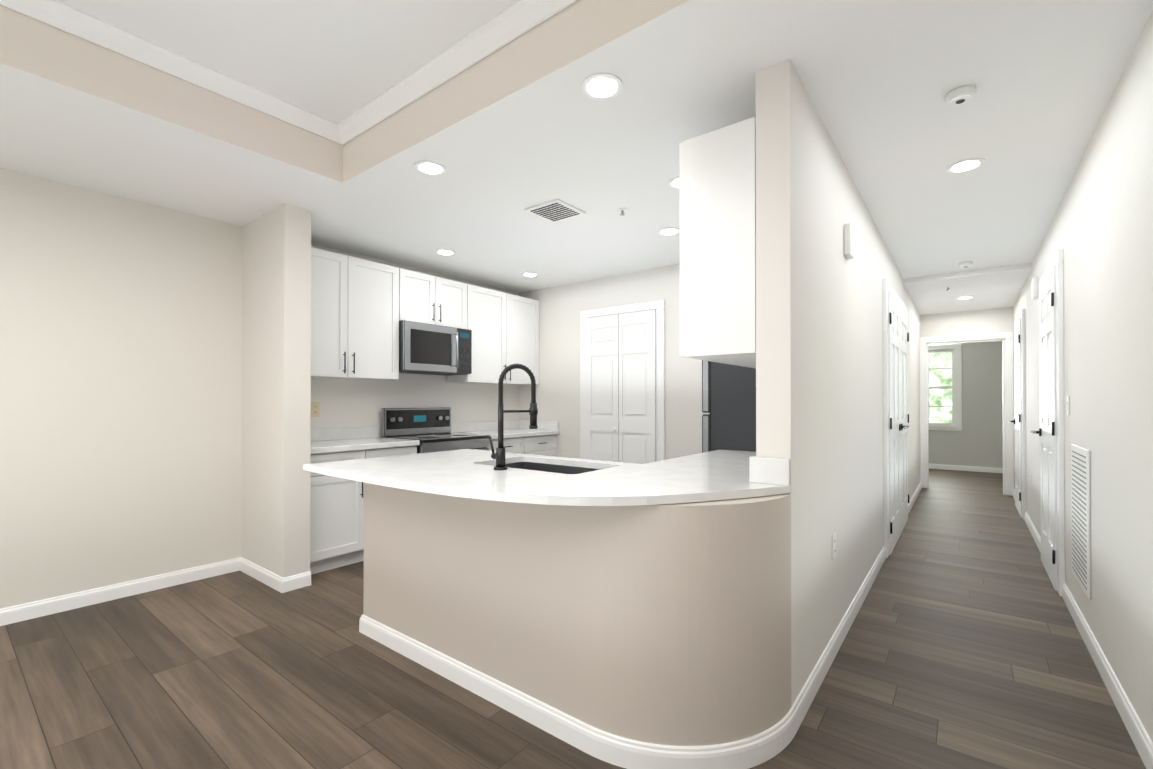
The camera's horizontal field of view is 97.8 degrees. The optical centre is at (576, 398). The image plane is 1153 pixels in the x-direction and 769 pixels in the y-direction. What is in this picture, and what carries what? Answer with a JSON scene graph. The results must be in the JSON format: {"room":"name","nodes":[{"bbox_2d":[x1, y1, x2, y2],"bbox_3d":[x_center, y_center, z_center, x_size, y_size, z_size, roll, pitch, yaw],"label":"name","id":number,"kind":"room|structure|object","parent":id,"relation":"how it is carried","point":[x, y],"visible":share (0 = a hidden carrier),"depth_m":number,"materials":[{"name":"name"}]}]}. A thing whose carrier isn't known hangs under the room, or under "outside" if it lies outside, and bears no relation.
{"room":"kitchen","nodes":[
{"label":"kitchen","id":0,"kind":"room"},
{"bbox_2d":[0,5,339,181],"bbox_3d":[-2.657,-1.444,1.451,0.104,0.300,4.200,0,0,38],"label":"ceiling soffit","id":1,"kind":"structure","parent":0,"point":[30,45],"depth_m":2.30,"materials":[{"name":"paint"}]},
{"bbox_2d":[0,0,343,144],"bbox_3d":[-2.589,-1.556,1.398,0.068,0.078,3.992,0,0,38],"label":"crown molding","id":2,"kind":"structure","parent":1,"relation":"attached to","point":[60,15],"depth_m":2.31,"materials":[{"name":"white wood"}]},
{"bbox_2d":[0,168,518,608],"bbox_3d":[-3.345,-0.062,2.754,0.150,2.650,8.730,0,0,38],"label":"wall","id":3,"kind":"structure","parent":0,"point":[120,389],"depth_m":3.21,"materials":[{"name":"beige paint"}]},
{"bbox_2d":[0,557,310,625],"bbox_3d":[-3.834,1.209,1.393,0.736,0.092,5.690,0,0,38],"label":"baseboard","id":4,"kind":"structure","parent":3,"relation":"attached to","point":[36,609],"depth_m":3.28,"materials":[{"name":"white wood"}]},
{"bbox_2d":[311,402,319,416],"bbox_3d":[-2.158,0.091,4.155,0.008,0.120,0.075,0,0,38],"label":"electrical outlet","id":5,"kind":"object","parent":3,"relation":"attached to","point":[315,409],"visible":0.92,"depth_m":4.16,"materials":[{"name":"beige plastic"}]},
{"bbox_2d":[311,247,398,379],"bbox_3d":[-1.952,-0.659,4.133,0.360,0.980,0.925,0,0,38],"label":"upper cabinet","id":6,"kind":"object","parent":3,"relation":"attached to","point":[354,317],"visible":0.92,"depth_m":4.08,"materials":[{"name":"white wood"}]},
{"bbox_2d":[399,268,466,328],"bbox_3d":[-1.435,-0.916,4.802,0.360,0.460,0.758,0,0,38],"label":"upper cabinet","id":7,"kind":"object","parent":3,"relation":"attached to","point":[428,299],"visible":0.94,"depth_m":4.67,"materials":[{"name":"white wood"}]},
{"bbox_2d":[399,320,471,375],"bbox_3d":[-1.399,-0.459,4.771,0.452,0.444,0.752,0,0,38],"label":"over-the-range microwave","id":8,"kind":"object","parent":7,"relation":"attached to","point":[428,349],"visible":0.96,"depth_m":4.62,"materials":[{"name":"silver metal"}]},
{"bbox_2d":[447,284,538,384],"bbox_3d":[-0.875,-0.652,5.523,0.360,0.980,1.066,0,0,38],"label":"upper cabinet","id":9,"kind":"object","parent":3,"relation":"attached to","point":[503,327],"visible":0.83,"depth_m":5.38,"materials":[{"name":"white wood"}]},
{"bbox_2d":[241,203,310,577],"bbox_3d":[-2.150,-0.007,3.586,0.720,2.550,0.170,0,0,38],"label":"wall","id":10,"kind":"structure","parent":0,"point":[276,371],"depth_m":3.41,"materials":[{"name":"beige paint"}]},
{"bbox_2d":[59,0,517,122],"bbox_3d":[-1.659,-1.649,0.678,2.630,0.100,4.200,0,0,38],"label":"ceiling","id":11,"kind":"structure","parent":0,"point":[336,61],"depth_m":2.21,"materials":[{"name":"white paint"}]},
{"bbox_2d":[340,0,689,182],"bbox_3d":[-0.400,-1.440,2.293,2.400,0.300,0.104,0,0,38],"label":"ceiling soffit","id":12,"kind":"structure","parent":0,"point":[575,31],"depth_m":2.16,"materials":[{"name":"paint"}]},
{"bbox_2d":[336,0,577,143],"bbox_3d":[-0.454,-1.551,2.226,2.250,0.078,0.068,0,0,38],"label":"crown molding","id":13,"kind":"structure","parent":12,"relation":"attached to","point":[515,20],"depth_m":2.31,"materials":[{"name":"white wood"}]},
{"bbox_2d":[0,469,1145,768],"bbox_3d":[2.113,1.302,4.444,7.200,0.060,18.200,0,0,38],"label":"floor","id":14,"kind":"structure","parent":0,"point":[962,645],"depth_m":2.22,"materials":[{"name":"brown wood"}]},
{"bbox_2d":[310,445,416,574],"bbox_3d":[-1.846,0.830,4.042,0.630,0.880,0.924,0,0,38],"label":"base cabinet","id":15,"kind":"object","parent":14,"relation":"on","point":[336,522],"visible":0.35,"depth_m":3.71,"materials":[{"name":"white wood"}]},
{"bbox_2d":[381,407,489,453],"bbox_3d":[-1.283,0.681,4.675,0.691,1.185,0.750,0,0,38],"label":"range","id":16,"kind":"object","parent":14,"relation":"on","point":[429,429],"visible":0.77,"depth_m":4.70,"materials":[{"name":"silver metal"}]},
{"bbox_2d":[487,434,556,456],"bbox_3d":[-0.768,0.838,5.433,0.630,0.880,1.064,0,0,38],"label":"base cabinet","id":17,"kind":"object","parent":14,"relation":"on","point":[545,445],"visible":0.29,"depth_m":5.36,"materials":[{"name":"white wood"}]},
{"bbox_2d":[311,420,558,453],"bbox_3d":[-1.285,0.324,4.767,0.632,0.140,2.754,0,0,38],"label":"countertop","id":18,"kind":"structure","parent":17,"relation":"on","point":[325,440],"depth_m":4.43,"materials":[{"name":"white stone"}]},
{"bbox_2d":[363,482,790,745],"bbox_3d":[-0.172,0.812,2.314,2.060,0.897,0.550,0,0,38],"label":"wall","id":19,"kind":"structure","parent":14,"relation":"on","point":[665,624],"depth_m":1.79,"materials":[{"name":"beige paint"}]},
{"bbox_2d":[702,360,755,452],"bbox_3d":[1.358,0.417,3.516,0.791,1.700,0.800,0,0,38],"label":"refrigerator","id":20,"kind":"object","parent":14,"relation":"on","point":[729,402],"visible":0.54,"depth_m":3.29,"materials":[{"name":"grey metal"}]},
{"bbox_2d":[0,0,1152,292],"bbox_3d":[-0.844,-1.341,2.006,5.030,0.100,10.600,0,0,38],"label":"ceiling","id":21,"kind":"structure","parent":0,"point":[880,78],"depth_m":2.54,"materials":[{"name":"white paint"}]},
{"bbox_2d":[415,160,445,174],"bbox_3d":[-0.813,-1.283,2.804,0.170,0.008,0.170,0,0,38],"label":"recessed light","id":22,"kind":"object","parent":21,"relation":"in","point":[428,167],"visible":1,"depth_m":2.79,"materials":[{"name":"white plastic"}]},
{"bbox_2d":[435,249,455,254],"bbox_3d":[-1.142,-1.274,4.387,0.170,0.008,0.170,0,0,38],"label":"recessed light","id":23,"kind":"object","parent":21,"relation":"in","point":[445,252],"visible":1,"depth_m":4.38,"materials":[{"name":"white plastic"}]},
{"bbox_2d":[522,272,537,276],"bbox_3d":[-0.478,-1.270,5.163,0.170,0.008,0.170,0,0,38],"label":"recessed light","id":24,"kind":"object","parent":21,"relation":"in","point":[528,274],"visible":0.98,"depth_m":5.14,"materials":[{"name":"white plastic"}]},
{"bbox_2d":[524,199,585,222],"bbox_3d":[-0.145,-1.276,3.437,0.300,0.013,0.300,0,0,38],"label":"ceiling vent","id":25,"kind":"object","parent":21,"relation":"in","point":[555,210],"visible":1,"depth_m":3.42,"materials":[{"name":"white plastic"}]},
{"bbox_2d":[582,73,622,99],"bbox_3d":[0.106,-1.287,2.079,0.170,0.008,0.170,0,0,38],"label":"recessed light","id":26,"kind":"object","parent":21,"relation":"in","point":[600,86],"visible":1,"depth_m":2.07,"materials":[{"name":"white plastic"}]},
{"bbox_2d":[617,208,627,215],"bbox_3d":[0.313,-1.266,3.424,0.069,0.034,0.070,0,0,38],"label":"sprinkler","id":27,"kind":"object","parent":21,"relation":"attached to","point":[622,210],"visible":1,"depth_m":3.42,"materials":[{"name":"white plastic"}]},
{"bbox_2d":[658,227,679,235],"bbox_3d":[0.708,-1.277,3.852,0.170,0.008,0.170,0,0,38],"label":"recessed light","id":28,"kind":"object","parent":21,"relation":"in","point":[668,231],"visible":0.96,"depth_m":3.84,"materials":[{"name":"white plastic"}]},
{"bbox_2d":[668,176,679,188],"bbox_3d":[0.632,-1.282,2.987,0.170,0.008,0.170,0,0,38],"label":"recessed light","id":29,"kind":"object","parent":21,"relation":"in","point":[674,183],"visible":0.4,"depth_m":2.99,"materials":[{"name":"white plastic"}]},
{"bbox_2d":[945,85,975,106],"bbox_3d":[1.619,-1.271,2.121,0.104,0.039,0.104,0,0,38],"label":"smoke detector","id":30,"kind":"object","parent":21,"relation":"attached to","point":[960,95],"visible":1,"depth_m":2.10,"materials":[{"name":"white plastic"}]},
{"bbox_2d":[946,158,984,172],"bbox_3d":[2.145,-1.283,2.776,0.170,0.008,0.170,0,0,38],"label":"recessed light","id":31,"kind":"object","parent":21,"relation":"in","point":[965,165],"visible":1,"depth_m":2.76,"materials":[{"name":"white plastic"}]},
{"bbox_2d":[959,261,972,267],"bbox_3d":[3.664,-1.256,4.736,0.104,0.039,0.104,0,0,38],"label":"smoke detector","id":32,"kind":"object","parent":21,"relation":"attached to","point":[965,264],"visible":1,"depth_m":4.71,"materials":[{"name":"white plastic"}]},
{"bbox_2d":[519,264,709,459],"bbox_3d":[0.771,0.000,5.004,3.600,2.550,0.130,0,0,38],"label":"wall","id":33,"kind":"structure","parent":0,"point":[557,389],"depth_m":5.40,"materials":[{"name":"beige paint"}]},
{"bbox_2d":[586,310,655,463],"bbox_3d":[0.435,0.203,5.140,0.840,2.130,0.057,0,0,38],"label":"pantry door","id":34,"kind":"structure","parent":33,"relation":"in","point":[620,387],"depth_m":5.12,"materials":[{"name":"white wood"}]},
{"bbox_2d":[580,299,664,460],"bbox_3d":[0.446,0.162,5.155,1.018,2.229,0.028,0,0,38],"label":"door frame","id":35,"kind":"structure","parent":33,"relation":"attached to","point":[658,306],"depth_m":4.91,"materials":[{"name":"white wood"}]},
{"bbox_2d":[755,59,920,706],"bbox_3d":[2.845,-0.002,4.636,0.130,2.550,6.810,0,0,38],"label":"wall","id":36,"kind":"structure","parent":0,"point":[819,359],"depth_m":2.26,"materials":[{"name":"beige paint"}]},
{"bbox_2d":[359,546,885,768],"bbox_3d":[0.641,1.220,3.361,2.092,0.092,3.236,0,0,38],"label":"baseboard","id":37,"kind":"structure","parent":36,"relation":"attached to","point":[745,753],"depth_m":1.89,"materials":[{"name":"white wood"}]},
{"bbox_2d":[679,117,755,367],"bbox_3d":[0.930,-0.646,2.573,0.360,0.935,1.195,0,0,38],"label":"upper cabinet","id":38,"kind":"object","parent":36,"relation":"attached to","point":[717,245],"visible":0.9,"depth_m":2.08,"materials":[{"name":"white wood"}]},
{"bbox_2d":[749,455,789,485],"bbox_3d":[1.112,0.281,2.415,0.149,0.100,1.220,0,0,38],"label":"backsplash","id":39,"kind":"structure","parent":36,"relation":"attached to","point":[768,470],"depth_m":1.93,"materials":[{"name":"white stone"}]},
{"bbox_2d":[832,532,835,559],"bbox_3d":[1.280,0.732,2.499,0.008,0.120,0.075,0,0,38],"label":"outlet","id":40,"kind":"object","parent":36,"relation":"attached to","point":[833,545],"visible":0.98,"depth_m":2.49,"materials":[{"name":"white plastic"}]},
{"bbox_2d":[844,223,854,258],"bbox_3d":[1.506,-0.867,2.776,0.036,0.170,0.120,0,0,38],"label":"box","id":41,"kind":"object","parent":36,"relation":"attached to","point":[849,245],"visible":1,"depth_m":2.73,"materials":[{"name":"white plastic"}]},
{"bbox_2d":[883,278,906,557],"bbox_3d":[2.978,0.159,4.678,0.028,2.229,1.698,0,0,38],"label":"door frame","id":42,"kind":"structure","parent":36,"relation":"attached to","point":[887,286],"depth_m":4.01,"materials":[{"name":"white wood"}]},
{"bbox_2d":[888,291,906,554],"bbox_3d":[2.770,0.199,4.349,0.093,2.130,0.771,0,0,38],"label":"door leaf","id":43,"kind":"structure","parent":36,"relation":"in","point":[895,426],"depth_m":4.31,"materials":[{"name":"white wood"}]},
{"bbox_2d":[900,307,909,534],"bbox_3d":[3.246,0.202,4.960,0.097,2.130,0.771,0,0,38],"label":"door leaf","id":44,"kind":"structure","parent":36,"relation":"in","point":[904,421],"depth_m":4.94,"materials":[{"name":"white wood"}]},
{"bbox_2d":[908,482,921,513],"bbox_3d":[4.242,1.237,6.312,0.016,0.092,2.440,0,0,38],"label":"baseboard","id":45,"kind":"structure","parent":36,"relation":"attached to","point":[914,497],"depth_m":6.25,"materials":[{"name":"white wood"}]},
{"bbox_2d":[928,341,1002,467],"bbox_3d":[7.385,0.021,8.804,3.600,2.550,0.140,0,0,38],"label":"wall","id":46,"kind":"structure","parent":0,"point":[979,439],"depth_m":8.92,"materials":[{"name":"paint"}]},
{"bbox_2d":[928,344,961,430],"bbox_3d":[6.409,-0.200,9.505,1.380,1.570,0.150,0,0,38],"label":"bedroom window","id":47,"kind":"structure","parent":46,"relation":"in","point":[955,387],"depth_m":9.16,"materials":[{"name":"white wood"}]},
{"bbox_2d":[929,463,1002,472],"bbox_3d":[6.942,1.252,9.042,4.400,0.092,0.016,0,0,38],"label":"baseboard","id":48,"kind":"structure","parent":46,"relation":"attached to","point":[967,468],"depth_m":9.00,"materials":[{"name":"white wood"}]},
{"bbox_2d":[920,307,1012,494],"bbox_3d":[5.422,0.011,7.023,1.280,2.550,0.120,0,0,38],"label":"wall","id":49,"kind":"structure","parent":0,"point":[982,321],"depth_m":6.96,"materials":[{"name":"beige paint"}]},
{"bbox_2d":[920,332,1013,495],"bbox_3d":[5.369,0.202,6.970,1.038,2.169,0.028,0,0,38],"label":"door frame","id":50,"kind":"structure","parent":49,"relation":"attached to","point":[1009,426],"depth_m":6.69,"materials":[{"name":"white wood"}]},
{"bbox_2d":[903,263,1031,314],"bbox_3d":[5.443,-1.288,7.122,4.600,0.150,5.190,0,0,38],"label":"ceiling","id":51,"kind":"structure","parent":0,"point":[995,287],"depth_m":5.64,"materials":[{"name":"white paint"}]},
{"bbox_2d":[957,296,973,298],"bbox_3d":[4.689,-1.215,6.067,0.170,0.008,0.170,0,0,38],"label":"recessed light","id":52,"kind":"object","parent":51,"relation":"in","point":[965,297],"visible":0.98,"depth_m":6.04,"materials":[{"name":"white plastic"}]},
{"bbox_2d":[1013,10,1152,742],"bbox_3d":[1.843,-0.069,1.466,0.130,2.650,13.050,0,0,38],"label":"wall","id":53,"kind":"structure","parent":0,"point":[1100,231],"depth_m":2.14,"materials":[{"name":"beige paint"}]},
{"bbox_2d":[1009,318,1021,516],"bbox_3d":[4.978,0.206,5.701,0.097,2.130,0.813,0,0,38],"label":"hall door","id":54,"kind":"structure","parent":53,"relation":"in","point":[1017,421],"depth_m":5.62,"materials":[{"name":"white wood"}]},
{"bbox_2d":[1015,308,1025,519],"bbox_3d":[5.012,0.165,5.683,0.028,2.229,0.978,0,0,38],"label":"door frame","id":55,"kind":"structure","parent":53,"relation":"attached to","point":[1021,314],"depth_m":5.30,"materials":[{"name":"white wood"}]},
{"bbox_2d":[1024,511,1040,552],"bbox_3d":[4.211,1.227,4.634,0.016,0.092,1.650,0,0,38],"label":"baseboard","id":56,"kind":"structure","parent":53,"relation":"attached to","point":[1033,530],"depth_m":4.60,"materials":[{"name":"white wood"}]},
{"bbox_2d":[1031,276,1037,299],"bbox_3d":[4.016,-0.968,4.412,0.036,0.180,0.130,0,0,38],"label":"box","id":57,"kind":"object","parent":53,"relation":"attached to","point":[1034,287],"visible":1,"depth_m":4.36,"materials":[{"name":"white plastic"}]},
{"bbox_2d":[1031,266,1057,590],"bbox_3d":[3.367,0.195,3.622,0.097,2.130,0.813,0,0,38],"label":"hall door","id":58,"kind":"structure","parent":53,"relation":"in","point":[1047,432],"depth_m":3.55,"materials":[{"name":"white wood"}]},
{"bbox_2d":[1040,248,1064,595],"bbox_3d":[3.401,0.153,3.604,0.028,2.229,0.978,0,0,38],"label":"door frame","id":59,"kind":"structure","parent":53,"relation":"attached to","point":[1057,259],"depth_m":3.22,"materials":[{"name":"white wood"}]},
{"bbox_2d":[1066,396,1069,415],"bbox_3d":[3.003,0.045,3.078,0.011,0.120,0.075,0,0,38],"label":"light switch","id":60,"kind":"object","parent":53,"relation":"attached to","point":[1067,405],"visible":1,"depth_m":3.07,"materials":[{"name":"white plastic"}]},
{"bbox_2d":[1071,444,1090,598],"bbox_3d":[2.739,0.638,2.736,0.012,0.750,0.500,0,0,38],"label":"air vent","id":61,"kind":"object","parent":53,"relation":"in","point":[1081,513],"visible":1,"depth_m":2.67,"materials":[{"name":"white plastic"}]},
{"bbox_2d":[1062,583,1152,768],"bbox_3d":[0.493,1.201,-0.164,0.016,0.092,8.530,0,0,38],"label":"baseboard","id":62,"kind":"structure","parent":53,"relation":"attached to","point":[1139,736],"depth_m":2.09,"materials":[{"name":"white wood"}]},
{"label":"outside","id":63,"kind":"structure","parent":0,"visible":0},
{"bbox_2d":[929,352,951,422],"bbox_3d":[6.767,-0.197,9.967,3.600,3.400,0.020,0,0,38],"label":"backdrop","id":64,"kind":"structure","parent":63,"point":[940,377],"depth_m":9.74,"materials":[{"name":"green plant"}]},
{"bbox_3d":[-0.374,0.815,2.683,1.282,0.895,0.640,0,0,38],"label":"base cabinet","id":65,"kind":"object","parent":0,"visible":0},
{"bbox_2d":[427,449,514,460],"bbox_3d":[-0.662,0.349,2.932,0.630,0.030,0.390,0,0,38],"label":"countertop","id":66,"kind":"structure","parent":65,"relation":"on","point":[467,454],"depth_m":3.00,"materials":[{"name":"white stone"}]},
{"bbox_2d":[303,453,790,505],"bbox_3d":[-0.280,0.345,2.218,2.110,0.030,0.870,0,0,38],"label":"countertop","id":67,"kind":"structure","parent":65,"relation":"on","point":[714,475],"depth_m":2.02,"materials":[{"name":"white stone"}]},
{"bbox_2d":[489,363,537,469],"bbox_3d":[-0.307,0.082,2.404,0.161,0.498,0.213,0,0,38],"label":"spring faucet","id":68,"kind":"object","parent":67,"relation":"on","point":[499,455],"visible":1,"depth_m":2.35,"materials":[{"name":"black metal"}]},
{"bbox_2d":[493,462,600,473],"bbox_3d":[-0.161,0.472,2.542,0.704,0.220,0.424,0,0,38],"label":"sink basin","id":69,"kind":"object","parent":67,"relation":"in","point":[563,469],"visible":0.02,"depth_m":2.79,"materials":[{"name":"black metal"}]},
{"bbox_2d":[507,452,600,460],"bbox_3d":[-0.245,0.349,2.908,1.320,0.030,0.134,0,0,38],"label":"countertop","id":70,"kind":"structure","parent":65,"relation":"on","point":[528,455],"depth_m":2.79,"materials":[{"name":"white stone"}]},
{"bbox_2d":[619,450,755,472],"bbox_3d":[0.715,0.347,2.555,0.750,0.030,1.483,0,0,38],"label":"countertop","id":71,"kind":"structure","parent":65,"relation":"on","point":[716,461],"depth_m":2.61,"materials":[{"name":"white stone"}]}
]}

